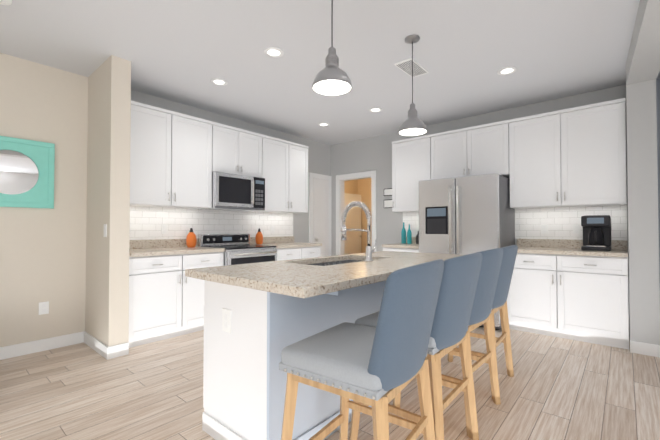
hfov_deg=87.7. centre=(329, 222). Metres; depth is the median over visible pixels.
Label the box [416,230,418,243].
bottle
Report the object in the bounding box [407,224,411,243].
bottle
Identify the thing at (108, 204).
wall
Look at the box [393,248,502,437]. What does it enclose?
stool
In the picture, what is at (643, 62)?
header beam
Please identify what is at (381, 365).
stool
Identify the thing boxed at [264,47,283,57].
recessed light
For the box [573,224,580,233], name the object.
outlet
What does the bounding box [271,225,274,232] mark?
outlet
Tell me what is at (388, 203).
picture
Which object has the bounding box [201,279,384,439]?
kitchen island
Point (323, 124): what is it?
recessed light
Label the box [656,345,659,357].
baseboard
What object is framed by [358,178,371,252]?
wall
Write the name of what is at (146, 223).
backsplash
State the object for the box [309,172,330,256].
door
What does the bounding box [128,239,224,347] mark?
base cabinet
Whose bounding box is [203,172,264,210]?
microwave
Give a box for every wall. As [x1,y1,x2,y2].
[0,53,330,346]
[85,55,130,346]
[331,78,659,292]
[344,179,357,193]
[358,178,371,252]
[626,79,659,344]
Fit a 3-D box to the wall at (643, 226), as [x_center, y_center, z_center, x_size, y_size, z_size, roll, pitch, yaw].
[3.068,-0.143,3.383,0.205,2.700,0.610,-1,-1,41]
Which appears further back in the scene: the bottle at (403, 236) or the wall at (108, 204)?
the bottle at (403, 236)
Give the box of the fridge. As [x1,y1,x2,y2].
[419,173,514,329]
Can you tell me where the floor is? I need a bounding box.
[0,327,659,439]
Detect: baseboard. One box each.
[0,332,82,359]
[83,331,110,359]
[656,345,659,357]
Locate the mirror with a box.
[0,136,54,208]
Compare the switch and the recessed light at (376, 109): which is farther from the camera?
the recessed light at (376, 109)
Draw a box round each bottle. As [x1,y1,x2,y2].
[401,222,405,243]
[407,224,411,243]
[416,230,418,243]
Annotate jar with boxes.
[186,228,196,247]
[255,228,262,243]
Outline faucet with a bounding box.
[340,201,375,261]
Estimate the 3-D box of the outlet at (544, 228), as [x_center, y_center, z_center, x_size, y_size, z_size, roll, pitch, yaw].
[2.602,0.080,4.168,0.075,0.115,0.008,-1,-1,41]
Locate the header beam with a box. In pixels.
[626,0,659,84]
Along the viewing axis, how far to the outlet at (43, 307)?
3.23 m
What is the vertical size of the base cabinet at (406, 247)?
1.020 m
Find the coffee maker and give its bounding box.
[581,215,611,250]
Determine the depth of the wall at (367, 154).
5.58 m
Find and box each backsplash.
[129,206,292,239]
[403,205,626,240]
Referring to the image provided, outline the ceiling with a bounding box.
[0,0,639,145]
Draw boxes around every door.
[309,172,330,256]
[344,193,361,253]
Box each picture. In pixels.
[384,188,391,195]
[384,199,391,207]
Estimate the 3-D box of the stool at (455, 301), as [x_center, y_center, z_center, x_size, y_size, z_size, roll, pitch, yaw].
[0.478,0.666,1.818,0.587,1.033,0.526,-1,-1,39]
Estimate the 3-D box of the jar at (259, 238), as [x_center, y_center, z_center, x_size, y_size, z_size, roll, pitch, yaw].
[-1.017,0.197,4.941,0.110,0.230,0.110,-1,-1,41]
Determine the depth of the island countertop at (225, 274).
2.02 m
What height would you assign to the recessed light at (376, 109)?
0.009 m
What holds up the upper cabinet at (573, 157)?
attached to the wall at (367, 154)
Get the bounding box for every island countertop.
[185,251,424,286]
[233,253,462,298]
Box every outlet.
[39,301,48,314]
[222,308,230,332]
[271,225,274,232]
[541,224,547,233]
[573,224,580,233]
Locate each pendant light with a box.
[312,0,351,95]
[398,35,426,135]
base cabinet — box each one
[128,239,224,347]
[250,236,321,260]
[382,237,418,251]
[506,239,628,349]
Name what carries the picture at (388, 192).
attached to the wall at (367, 154)
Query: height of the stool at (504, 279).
1.033 m
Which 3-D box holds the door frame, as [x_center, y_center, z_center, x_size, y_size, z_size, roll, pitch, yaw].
[0.479,0.189,6.070,0.870,2.125,0.138,-1,-1,41]
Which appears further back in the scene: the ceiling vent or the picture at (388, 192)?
the picture at (388, 192)
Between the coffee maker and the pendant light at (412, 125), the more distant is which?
the coffee maker
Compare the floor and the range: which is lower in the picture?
the floor
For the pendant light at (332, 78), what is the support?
hanging from the ceiling
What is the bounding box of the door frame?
[336,170,375,254]
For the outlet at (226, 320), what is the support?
attached to the kitchen island
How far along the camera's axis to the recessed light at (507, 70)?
3.36 m
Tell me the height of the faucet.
0.425 m
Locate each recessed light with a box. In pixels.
[210,78,227,85]
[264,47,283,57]
[318,123,329,126]
[369,107,381,112]
[497,66,516,74]
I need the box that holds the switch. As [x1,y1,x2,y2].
[104,224,106,236]
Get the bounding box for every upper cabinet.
[130,100,308,212]
[392,98,626,212]
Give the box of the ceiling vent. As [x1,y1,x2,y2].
[394,58,428,77]
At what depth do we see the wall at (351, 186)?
8.89 m
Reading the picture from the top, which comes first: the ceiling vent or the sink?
the ceiling vent
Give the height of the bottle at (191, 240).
0.235 m
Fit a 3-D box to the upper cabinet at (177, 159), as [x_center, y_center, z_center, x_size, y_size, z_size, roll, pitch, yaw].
[-1.344,-0.702,4.538,0.381,1.055,2.700,-1,-1,41]
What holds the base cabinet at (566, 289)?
on the floor
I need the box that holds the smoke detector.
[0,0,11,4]
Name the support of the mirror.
attached to the wall at (42, 254)
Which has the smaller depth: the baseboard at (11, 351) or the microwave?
the baseboard at (11, 351)
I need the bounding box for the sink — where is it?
[317,259,360,266]
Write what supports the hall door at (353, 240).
in the wall at (351, 186)
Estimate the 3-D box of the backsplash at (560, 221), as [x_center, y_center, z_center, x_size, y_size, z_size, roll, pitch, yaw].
[2.166,0.016,4.552,2.680,0.380,0.006,-1,-1,41]
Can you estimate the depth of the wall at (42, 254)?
3.30 m
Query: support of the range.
on the floor
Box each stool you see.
[279,259,443,439]
[349,252,481,439]
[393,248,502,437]
[447,245,517,398]
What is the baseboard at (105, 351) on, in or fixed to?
attached to the wall at (108, 204)
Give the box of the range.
[198,234,276,265]
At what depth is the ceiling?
2.99 m
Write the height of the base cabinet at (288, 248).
1.020 m
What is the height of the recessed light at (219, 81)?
0.009 m
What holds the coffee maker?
on the base cabinet at (566, 289)

